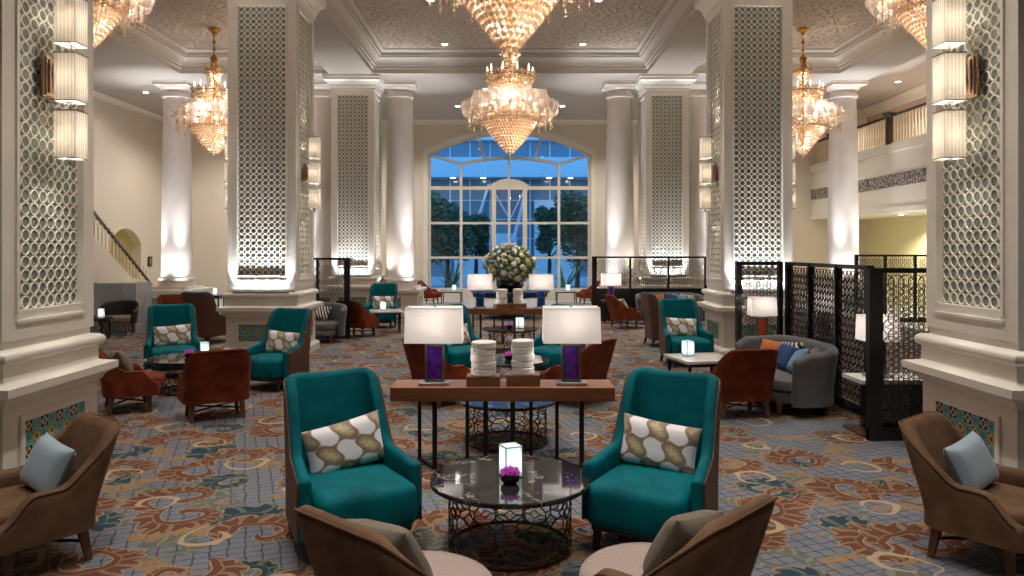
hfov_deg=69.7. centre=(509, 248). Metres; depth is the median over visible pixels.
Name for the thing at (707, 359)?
side table
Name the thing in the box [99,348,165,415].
lounge chair
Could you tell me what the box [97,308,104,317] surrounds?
candle lantern
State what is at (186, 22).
ceiling
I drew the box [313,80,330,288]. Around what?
column
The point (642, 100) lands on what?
grille
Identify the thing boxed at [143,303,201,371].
armchair
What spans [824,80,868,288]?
column
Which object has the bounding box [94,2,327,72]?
trim
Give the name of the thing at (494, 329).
marble table
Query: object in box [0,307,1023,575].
floor
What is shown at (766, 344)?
cushion
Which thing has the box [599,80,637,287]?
column
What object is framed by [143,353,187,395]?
marble table
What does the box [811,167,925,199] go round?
trim
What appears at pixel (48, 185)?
grille
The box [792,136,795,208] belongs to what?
wall sconce
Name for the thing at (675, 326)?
lumbar cushion
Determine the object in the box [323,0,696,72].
trim
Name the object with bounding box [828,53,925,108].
ceiling
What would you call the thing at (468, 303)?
floor
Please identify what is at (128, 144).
wall
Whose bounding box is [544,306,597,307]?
diffuser
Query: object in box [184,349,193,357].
bowl
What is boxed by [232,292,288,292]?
bar
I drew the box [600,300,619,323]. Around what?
side table
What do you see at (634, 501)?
armchair
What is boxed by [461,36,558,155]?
crystal chandelier
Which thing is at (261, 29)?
grille
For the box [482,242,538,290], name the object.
flower arrangement
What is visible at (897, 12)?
crystal chandelier
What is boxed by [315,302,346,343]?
curved sofa
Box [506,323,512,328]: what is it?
bowl
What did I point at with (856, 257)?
lattice screen
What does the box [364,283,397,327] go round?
armchair
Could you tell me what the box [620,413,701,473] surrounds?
lumbar cushion
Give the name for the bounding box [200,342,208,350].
candle lantern
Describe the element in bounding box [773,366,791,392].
seat cushion
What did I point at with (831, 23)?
ceiling
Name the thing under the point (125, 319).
seat cushion
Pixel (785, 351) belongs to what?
cushion
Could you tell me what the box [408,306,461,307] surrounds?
diffuser
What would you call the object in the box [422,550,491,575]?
seat cushion
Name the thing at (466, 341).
lumbar cushion
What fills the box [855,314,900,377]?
table lamp
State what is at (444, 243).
street tree
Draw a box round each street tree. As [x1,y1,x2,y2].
[431,191,477,287]
[463,213,490,273]
[534,205,561,273]
[549,190,587,287]
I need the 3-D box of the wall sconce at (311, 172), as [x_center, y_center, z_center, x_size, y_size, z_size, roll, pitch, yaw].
[-3.697,-1.405,13.750,0.266,1.430,0.250,0,0,0]
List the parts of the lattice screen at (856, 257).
post, lattice panel, post, rail, rail, lattice panel, post, lattice panel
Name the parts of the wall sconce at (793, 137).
lamp shade, lamp shade, lamp shade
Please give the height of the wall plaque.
0.360 m
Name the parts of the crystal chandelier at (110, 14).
gold frame, lamp shade, lamp shade, lamp shade, lamp shade, lamp shade, lamp shade, lamp shade, lamp shade, lamp shade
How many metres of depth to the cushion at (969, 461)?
4.64 m
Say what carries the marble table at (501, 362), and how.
on the floor at (206, 496)
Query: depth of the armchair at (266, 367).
10.43 m
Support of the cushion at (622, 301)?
on the lounge chair at (618, 311)
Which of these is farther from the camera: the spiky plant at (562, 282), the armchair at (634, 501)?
the spiky plant at (562, 282)
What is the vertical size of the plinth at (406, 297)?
0.780 m
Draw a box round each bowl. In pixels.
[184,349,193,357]
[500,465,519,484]
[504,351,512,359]
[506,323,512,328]
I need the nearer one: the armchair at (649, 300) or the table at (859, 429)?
the table at (859, 429)
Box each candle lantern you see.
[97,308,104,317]
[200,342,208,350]
[212,287,217,294]
[380,301,385,309]
[499,442,522,476]
[516,317,523,328]
[681,340,694,355]
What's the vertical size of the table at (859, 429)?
0.592 m
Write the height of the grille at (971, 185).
4.832 m
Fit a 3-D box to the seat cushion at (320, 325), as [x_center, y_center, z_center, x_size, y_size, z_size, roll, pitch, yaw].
[-4.310,1.595,15.381,1.436,0.150,0.792,0,0,-8]
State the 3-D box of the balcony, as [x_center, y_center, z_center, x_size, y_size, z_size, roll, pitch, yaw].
[12.510,-2.125,11.500,2.180,2.050,33.000,0,0,0]
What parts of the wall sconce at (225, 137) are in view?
lamp shade, lamp shade, lamp shade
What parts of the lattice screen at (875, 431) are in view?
post, rail, rail, lattice panel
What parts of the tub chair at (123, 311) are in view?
leg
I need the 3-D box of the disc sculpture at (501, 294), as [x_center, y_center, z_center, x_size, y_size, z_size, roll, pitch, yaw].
[-0.165,1.023,15.150,0.300,0.392,0.225,0,0,-23]
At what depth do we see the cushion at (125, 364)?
8.77 m
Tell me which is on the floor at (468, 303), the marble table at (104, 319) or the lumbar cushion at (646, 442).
the marble table at (104, 319)
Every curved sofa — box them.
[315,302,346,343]
[635,292,703,322]
[735,335,838,415]
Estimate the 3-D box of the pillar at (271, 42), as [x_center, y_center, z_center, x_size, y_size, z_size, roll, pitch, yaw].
[-4.440,-1.475,13.750,1.620,6.850,1.620,0,0,0]
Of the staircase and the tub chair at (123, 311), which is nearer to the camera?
the tub chair at (123, 311)
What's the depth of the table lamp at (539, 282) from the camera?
15.01 m
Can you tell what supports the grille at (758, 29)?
attached to the pillar at (749, 42)
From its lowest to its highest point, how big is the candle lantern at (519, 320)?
0.203 m
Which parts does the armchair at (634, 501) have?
leg, seat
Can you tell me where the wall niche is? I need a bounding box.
[110,229,132,278]
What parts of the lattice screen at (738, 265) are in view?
post, rail, lattice panel, post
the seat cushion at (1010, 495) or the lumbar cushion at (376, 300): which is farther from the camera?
the lumbar cushion at (376, 300)
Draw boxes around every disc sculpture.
[466,340,499,386]
[493,289,510,308]
[506,339,539,385]
[509,288,526,308]
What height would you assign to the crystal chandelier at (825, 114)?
3.210 m
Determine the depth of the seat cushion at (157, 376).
8.97 m
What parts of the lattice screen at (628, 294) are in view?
post, lattice panel, post, lattice panel, rail, rail, post, lattice panel, post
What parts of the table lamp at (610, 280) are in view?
lamp shade, glass panel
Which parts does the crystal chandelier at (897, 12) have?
lamp shade, lamp shade, lamp shade, lamp shade, lamp shade, lamp shade, lamp shade, gold frame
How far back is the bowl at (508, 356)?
9.91 m
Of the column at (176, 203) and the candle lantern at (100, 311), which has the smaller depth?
the candle lantern at (100, 311)
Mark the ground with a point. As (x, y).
(431, 286)
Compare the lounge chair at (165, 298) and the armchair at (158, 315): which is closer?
the armchair at (158, 315)
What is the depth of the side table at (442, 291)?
26.25 m
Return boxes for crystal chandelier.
[94,0,154,47]
[170,27,227,155]
[424,0,595,56]
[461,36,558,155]
[792,27,846,155]
[865,0,925,47]
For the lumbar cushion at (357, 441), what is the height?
0.421 m
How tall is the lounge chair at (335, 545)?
0.825 m
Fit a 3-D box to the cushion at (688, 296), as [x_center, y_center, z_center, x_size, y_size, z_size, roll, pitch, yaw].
[4.669,1.350,19.370,0.448,0.341,0.221,0,0,24]
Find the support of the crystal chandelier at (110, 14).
hanging from the ceiling at (186, 22)
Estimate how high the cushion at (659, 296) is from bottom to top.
0.341 m
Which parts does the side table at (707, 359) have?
leg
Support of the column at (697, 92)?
on the floor at (206, 496)
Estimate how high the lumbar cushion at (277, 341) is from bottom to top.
0.358 m
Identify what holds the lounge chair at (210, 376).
on the floor at (206, 496)
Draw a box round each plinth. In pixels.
[152,287,211,304]
[319,287,426,316]
[805,287,888,316]
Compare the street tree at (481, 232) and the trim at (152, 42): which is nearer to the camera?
the trim at (152, 42)
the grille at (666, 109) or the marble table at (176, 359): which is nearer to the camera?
the marble table at (176, 359)
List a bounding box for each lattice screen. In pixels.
[314,258,349,338]
[592,256,706,320]
[735,262,782,342]
[785,262,873,415]
[854,255,925,321]
[866,268,929,440]
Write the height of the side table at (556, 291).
0.460 m
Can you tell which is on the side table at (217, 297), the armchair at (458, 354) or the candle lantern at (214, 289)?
the candle lantern at (214, 289)
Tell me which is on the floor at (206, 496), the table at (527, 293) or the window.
the table at (527, 293)
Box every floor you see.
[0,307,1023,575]
[92,300,929,337]
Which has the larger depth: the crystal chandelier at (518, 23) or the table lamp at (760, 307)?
the table lamp at (760, 307)
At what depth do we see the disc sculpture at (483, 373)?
6.50 m
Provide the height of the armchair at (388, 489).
1.080 m
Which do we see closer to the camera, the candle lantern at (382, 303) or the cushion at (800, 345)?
the cushion at (800, 345)
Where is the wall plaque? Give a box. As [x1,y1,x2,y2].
[148,256,151,266]
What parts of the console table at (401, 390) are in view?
leg frame, leg frame, leg frame, leg frame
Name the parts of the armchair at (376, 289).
seat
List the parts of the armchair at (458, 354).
seat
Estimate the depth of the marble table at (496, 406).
7.13 m
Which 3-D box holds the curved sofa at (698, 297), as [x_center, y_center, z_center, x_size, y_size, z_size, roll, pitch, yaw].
[4.149,1.550,19.201,1.784,0.800,0.938,0,0,0]
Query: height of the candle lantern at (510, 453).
0.203 m
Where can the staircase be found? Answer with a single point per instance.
(106, 268)
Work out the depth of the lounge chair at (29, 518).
4.51 m
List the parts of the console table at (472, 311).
leg frame, leg frame, leg frame, leg frame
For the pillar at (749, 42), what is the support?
on the floor at (206, 496)
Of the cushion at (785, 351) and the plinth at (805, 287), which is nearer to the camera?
the cushion at (785, 351)
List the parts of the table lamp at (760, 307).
lamp frame, lamp shade, glass panel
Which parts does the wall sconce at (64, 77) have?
shade trim, shade trim, shade trim, shade trim, shade trim, rod, lamp shade, lamp shade, lamp shade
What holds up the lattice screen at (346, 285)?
on the floor at (206, 496)
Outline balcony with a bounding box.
[810,134,925,219]
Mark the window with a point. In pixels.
(508, 184)
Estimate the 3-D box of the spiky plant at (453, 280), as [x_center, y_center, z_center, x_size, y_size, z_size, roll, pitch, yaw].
[-2.461,1.133,29.775,2.979,1.934,2.840,0,0,0]
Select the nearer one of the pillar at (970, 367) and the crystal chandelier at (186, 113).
the pillar at (970, 367)
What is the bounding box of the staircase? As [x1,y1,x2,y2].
[94,210,150,281]
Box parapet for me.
[90,282,151,331]
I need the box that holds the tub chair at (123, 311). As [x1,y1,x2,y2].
[98,300,138,335]
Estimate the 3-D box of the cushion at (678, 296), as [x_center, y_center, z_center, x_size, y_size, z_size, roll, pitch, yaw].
[4.469,1.350,19.370,0.444,0.341,0.225,0,0,16]
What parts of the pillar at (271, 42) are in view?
tile frame, tile panel, torus moulding, shaft frame, tile frame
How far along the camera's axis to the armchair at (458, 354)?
10.83 m
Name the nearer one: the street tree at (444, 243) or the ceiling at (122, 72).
the ceiling at (122, 72)
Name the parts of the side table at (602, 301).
leg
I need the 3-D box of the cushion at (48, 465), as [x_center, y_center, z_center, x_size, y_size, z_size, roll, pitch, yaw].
[-2.946,1.385,4.686,0.457,0.353,0.219,0,0,34]
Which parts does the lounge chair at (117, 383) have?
leg, leg, leg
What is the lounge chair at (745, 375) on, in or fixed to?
on the floor at (206, 496)
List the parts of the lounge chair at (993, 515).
leg, leg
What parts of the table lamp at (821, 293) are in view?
lamp shade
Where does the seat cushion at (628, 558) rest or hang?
on the lounge chair at (729, 544)
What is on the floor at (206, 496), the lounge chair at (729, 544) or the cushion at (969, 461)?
the lounge chair at (729, 544)
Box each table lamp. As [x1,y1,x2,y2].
[404,305,463,385]
[467,274,491,307]
[529,274,553,307]
[542,305,600,385]
[601,273,621,294]
[747,294,777,335]
[816,293,833,335]
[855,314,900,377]
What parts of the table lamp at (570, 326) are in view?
lamp frame, glass panel, lamp shade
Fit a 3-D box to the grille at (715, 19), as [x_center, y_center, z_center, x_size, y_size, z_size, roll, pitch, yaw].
[3.876,-1.935,13.750,0.010,4.832,0.860,0,0,0]
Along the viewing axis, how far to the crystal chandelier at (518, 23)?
7.28 m
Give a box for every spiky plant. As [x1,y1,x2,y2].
[432,259,466,287]
[542,251,584,287]
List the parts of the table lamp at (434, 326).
lamp shade, glass panel, lamp frame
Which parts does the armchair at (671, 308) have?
seat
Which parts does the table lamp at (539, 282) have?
lamp frame, glass panel, lamp shade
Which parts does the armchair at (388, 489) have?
seat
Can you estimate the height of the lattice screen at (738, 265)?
1.760 m
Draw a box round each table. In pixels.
[90,317,113,338]
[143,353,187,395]
[213,295,224,307]
[370,309,402,333]
[390,380,614,469]
[429,455,590,571]
[440,290,463,303]
[455,401,554,451]
[467,307,542,343]
[470,288,549,318]
[482,325,537,353]
[495,354,548,378]
[554,290,577,303]
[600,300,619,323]
[664,352,723,371]
[842,373,922,436]
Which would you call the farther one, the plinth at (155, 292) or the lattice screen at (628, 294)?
the plinth at (155, 292)
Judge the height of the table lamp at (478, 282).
0.716 m
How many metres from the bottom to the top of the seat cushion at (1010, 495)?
0.140 m
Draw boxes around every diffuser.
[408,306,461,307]
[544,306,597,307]
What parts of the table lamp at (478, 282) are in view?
lamp shade, lamp frame, glass panel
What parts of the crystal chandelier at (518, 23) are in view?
gold frame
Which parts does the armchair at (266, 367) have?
seat, leg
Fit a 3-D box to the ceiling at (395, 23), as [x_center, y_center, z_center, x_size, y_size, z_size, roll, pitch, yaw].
[0.000,-5.520,7.750,7.660,0.060,25.500,0,0,0]
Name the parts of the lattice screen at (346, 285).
post, rail, rail, lattice panel, post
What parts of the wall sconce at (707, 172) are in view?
lamp shade, lamp shade, lamp shade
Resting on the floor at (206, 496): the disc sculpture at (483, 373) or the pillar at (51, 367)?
the pillar at (51, 367)
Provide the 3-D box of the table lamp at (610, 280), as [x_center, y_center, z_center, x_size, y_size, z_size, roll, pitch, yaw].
[2.666,0.989,19.400,0.510,0.716,0.300,0,0,0]
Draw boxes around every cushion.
[0,484,35,525]
[20,432,75,491]
[98,315,130,323]
[109,351,133,370]
[143,370,165,385]
[153,323,191,346]
[264,330,299,352]
[301,410,383,472]
[315,306,331,320]
[315,320,337,330]
[346,519,432,575]
[372,296,393,307]
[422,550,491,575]
[446,323,470,345]
[579,542,651,575]
[618,299,627,307]
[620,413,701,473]
[642,510,722,575]
[656,294,664,299]
[664,294,677,298]
[665,317,696,335]
[672,294,686,298]
[680,293,694,299]
[760,338,781,349]
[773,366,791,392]
[776,342,799,371]
[782,342,803,348]
[786,349,810,372]
[810,347,820,353]
[943,431,998,489]
[983,482,1023,525]
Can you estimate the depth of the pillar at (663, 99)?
20.78 m
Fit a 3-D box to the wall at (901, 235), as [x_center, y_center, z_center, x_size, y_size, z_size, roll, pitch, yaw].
[13.750,-2.150,11.500,0.300,8.200,33.000,0,0,0]
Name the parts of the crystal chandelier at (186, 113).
lamp shade, lamp shade, lamp shade, lamp shade, lamp shade, lamp shade, lamp shade, lamp shade, lamp shade, gold frame, lamp shade, stem, lamp shade, lamp shade, lamp shade, lamp shade, lamp shade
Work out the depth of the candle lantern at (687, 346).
9.80 m
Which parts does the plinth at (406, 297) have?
panel, frame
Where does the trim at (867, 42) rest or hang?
attached to the ceiling at (122, 72)
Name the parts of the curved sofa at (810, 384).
leg, leg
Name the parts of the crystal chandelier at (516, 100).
lamp shade, lamp shade, lamp shade, lamp shade, lamp shade, lamp shade, lamp shade, lamp shade, lamp shade, lamp shade, lamp shade, lamp shade, lamp shade, lamp shade, lamp shade, gold frame, lamp shade, lamp shade, lamp shade, lamp shade, lamp shade, lamp shade, lamp shade, lamp shade, lamp shade, lamp shade, lamp shade, lamp shade, lamp shade, lamp shade, lamp shade, lamp shade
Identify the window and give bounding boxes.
[423,129,594,290]
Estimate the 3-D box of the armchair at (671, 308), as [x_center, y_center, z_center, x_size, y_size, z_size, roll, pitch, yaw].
[2.960,1.410,12.493,0.829,1.080,0.925,0,0,-6]
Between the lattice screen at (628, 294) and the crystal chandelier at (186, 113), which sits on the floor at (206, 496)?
the lattice screen at (628, 294)
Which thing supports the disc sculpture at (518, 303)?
on the console table at (472, 311)
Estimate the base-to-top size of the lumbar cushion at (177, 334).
0.358 m
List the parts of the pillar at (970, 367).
tile panel, tile frame, torus moulding, shaft frame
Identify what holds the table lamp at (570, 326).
on the console table at (401, 390)
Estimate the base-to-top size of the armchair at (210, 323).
1.080 m
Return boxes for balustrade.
[814,102,925,164]
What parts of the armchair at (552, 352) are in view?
seat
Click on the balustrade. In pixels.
(888, 116)
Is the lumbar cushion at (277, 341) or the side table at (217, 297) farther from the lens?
the side table at (217, 297)
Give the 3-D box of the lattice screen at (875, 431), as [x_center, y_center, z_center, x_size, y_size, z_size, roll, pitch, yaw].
[4.625,1.072,7.500,1.950,1.756,0.090,0,0,0]
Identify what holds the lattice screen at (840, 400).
on the floor at (206, 496)
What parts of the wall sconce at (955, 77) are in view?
rod, lamp shade, lamp shade, lamp shade, shade trim, shade trim, shade trim, shade trim, shade trim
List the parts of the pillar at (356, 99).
tile frame, tile panel, torus moulding, shaft frame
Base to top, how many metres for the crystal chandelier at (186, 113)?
3.210 m
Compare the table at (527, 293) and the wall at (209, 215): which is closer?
the table at (527, 293)
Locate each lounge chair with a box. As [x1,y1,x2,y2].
[0,412,121,575]
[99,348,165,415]
[157,294,181,303]
[177,348,250,423]
[294,505,491,575]
[336,300,378,337]
[401,338,470,408]
[416,280,441,303]
[542,338,616,407]
[576,280,600,303]
[579,494,776,575]
[604,294,641,328]
[702,349,778,419]
[898,411,1023,575]
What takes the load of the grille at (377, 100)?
attached to the pillar at (356, 99)
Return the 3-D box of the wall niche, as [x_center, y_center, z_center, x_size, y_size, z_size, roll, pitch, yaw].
[-13.750,0.450,24.900,0.900,3.000,2.400,0,0,0]
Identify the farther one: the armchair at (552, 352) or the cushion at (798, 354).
the armchair at (552, 352)
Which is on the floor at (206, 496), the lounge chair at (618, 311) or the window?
the lounge chair at (618, 311)
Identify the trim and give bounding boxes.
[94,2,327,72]
[94,91,637,123]
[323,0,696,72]
[692,1,924,72]
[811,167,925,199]
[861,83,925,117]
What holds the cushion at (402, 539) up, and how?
on the lounge chair at (335, 545)
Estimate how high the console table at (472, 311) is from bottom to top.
0.731 m
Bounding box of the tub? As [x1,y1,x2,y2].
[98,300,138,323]
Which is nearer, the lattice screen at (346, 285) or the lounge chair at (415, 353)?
the lounge chair at (415, 353)
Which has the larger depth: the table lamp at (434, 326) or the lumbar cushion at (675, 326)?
the lumbar cushion at (675, 326)
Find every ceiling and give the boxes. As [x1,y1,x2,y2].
[94,10,925,119]
[146,0,227,47]
[354,0,665,47]
[792,0,878,47]
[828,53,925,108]
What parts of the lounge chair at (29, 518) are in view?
leg, leg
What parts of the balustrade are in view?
rail, handrail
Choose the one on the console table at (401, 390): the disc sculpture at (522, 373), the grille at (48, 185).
the disc sculpture at (522, 373)
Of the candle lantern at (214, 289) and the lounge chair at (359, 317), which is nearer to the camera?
the lounge chair at (359, 317)
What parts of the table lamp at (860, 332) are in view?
lamp shade, lamp frame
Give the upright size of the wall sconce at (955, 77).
1.430 m
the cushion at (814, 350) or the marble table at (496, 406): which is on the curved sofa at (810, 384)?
the cushion at (814, 350)
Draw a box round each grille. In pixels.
[20,0,76,308]
[238,6,284,275]
[300,14,308,274]
[338,95,367,265]
[376,99,378,264]
[641,99,643,263]
[652,95,681,265]
[711,14,719,274]
[735,6,781,275]
[943,0,999,308]
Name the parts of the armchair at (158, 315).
seat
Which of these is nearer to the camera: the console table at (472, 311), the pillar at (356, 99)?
the console table at (472, 311)
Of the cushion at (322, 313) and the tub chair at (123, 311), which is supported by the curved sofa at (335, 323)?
the cushion at (322, 313)
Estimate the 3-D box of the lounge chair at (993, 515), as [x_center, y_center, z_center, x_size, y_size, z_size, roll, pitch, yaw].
[3.015,1.538,4.666,0.764,0.825,0.856,0,0,-39]
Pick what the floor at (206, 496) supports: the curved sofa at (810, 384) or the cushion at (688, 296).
the curved sofa at (810, 384)
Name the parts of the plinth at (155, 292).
panel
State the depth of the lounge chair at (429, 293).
25.95 m
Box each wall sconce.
[41,0,87,165]
[224,136,227,208]
[303,136,320,211]
[699,136,716,211]
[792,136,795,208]
[932,0,978,165]
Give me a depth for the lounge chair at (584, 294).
25.92 m
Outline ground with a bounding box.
[431,286,587,287]
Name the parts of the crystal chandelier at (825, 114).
lamp shade, lamp shade, stem, lamp shade, lamp shade, lamp shade, gold frame, lamp shade, lamp shade, lamp shade, lamp shade, lamp shade, lamp shade, lamp shade, lamp shade, lamp shade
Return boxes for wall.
[94,97,162,285]
[191,109,866,299]
[867,96,925,307]
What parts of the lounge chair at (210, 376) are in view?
leg, leg, leg, leg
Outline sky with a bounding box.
[431,136,587,285]
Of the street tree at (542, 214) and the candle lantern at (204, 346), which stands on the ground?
the street tree at (542, 214)
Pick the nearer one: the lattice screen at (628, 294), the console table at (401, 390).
the console table at (401, 390)
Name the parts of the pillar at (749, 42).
tile panel, tile frame, torus moulding, shaft frame, tile frame, tile panel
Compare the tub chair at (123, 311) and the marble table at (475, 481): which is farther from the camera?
the tub chair at (123, 311)
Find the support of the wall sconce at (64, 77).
attached to the pillar at (51, 367)
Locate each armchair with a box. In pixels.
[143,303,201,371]
[181,291,225,342]
[246,308,312,391]
[283,367,421,544]
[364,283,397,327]
[444,304,482,367]
[533,304,585,370]
[582,367,720,550]
[641,291,658,346]
[658,298,713,366]
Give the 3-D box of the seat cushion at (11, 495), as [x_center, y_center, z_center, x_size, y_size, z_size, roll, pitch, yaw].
[-3.079,1.595,4.523,0.620,0.140,0.590,0,0,39]
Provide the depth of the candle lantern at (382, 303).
17.15 m
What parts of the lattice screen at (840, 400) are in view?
post, lattice panel, post, lattice panel, rail, post, rail, lattice panel, post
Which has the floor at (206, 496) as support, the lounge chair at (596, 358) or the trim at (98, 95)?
the lounge chair at (596, 358)
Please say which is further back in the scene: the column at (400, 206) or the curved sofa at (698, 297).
the column at (400, 206)
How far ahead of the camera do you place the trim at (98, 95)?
27.89 m
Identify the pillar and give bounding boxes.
[0,0,118,469]
[216,0,326,352]
[322,74,385,306]
[634,74,697,287]
[693,0,802,354]
[901,0,1023,469]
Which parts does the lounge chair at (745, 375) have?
leg, leg, leg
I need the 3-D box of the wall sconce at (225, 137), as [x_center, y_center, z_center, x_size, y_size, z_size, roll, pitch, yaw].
[-5.183,-1.405,13.750,0.266,1.430,0.250,0,0,0]
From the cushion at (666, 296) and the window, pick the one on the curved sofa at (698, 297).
the cushion at (666, 296)
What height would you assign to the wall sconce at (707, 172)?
1.430 m
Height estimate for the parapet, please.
1.150 m
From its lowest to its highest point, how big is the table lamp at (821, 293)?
0.700 m
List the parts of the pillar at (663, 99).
torus moulding, shaft frame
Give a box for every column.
[151,80,202,288]
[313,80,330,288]
[383,80,420,288]
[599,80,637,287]
[688,80,705,287]
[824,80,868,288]
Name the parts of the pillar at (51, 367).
shaft frame, torus moulding, tile frame, tile panel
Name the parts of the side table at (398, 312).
leg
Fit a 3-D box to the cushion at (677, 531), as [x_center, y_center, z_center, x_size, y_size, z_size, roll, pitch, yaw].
[0.811,1.375,3.439,0.228,0.353,0.459,0,0,44]
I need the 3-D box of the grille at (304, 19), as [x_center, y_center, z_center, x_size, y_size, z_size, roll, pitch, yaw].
[-3.876,-1.935,13.750,0.010,4.832,0.860,0,0,0]
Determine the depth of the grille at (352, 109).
20.79 m
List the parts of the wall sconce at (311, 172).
lamp shade, lamp shade, lamp shade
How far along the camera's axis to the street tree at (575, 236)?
33.33 m
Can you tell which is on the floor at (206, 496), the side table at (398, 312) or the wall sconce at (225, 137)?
the side table at (398, 312)

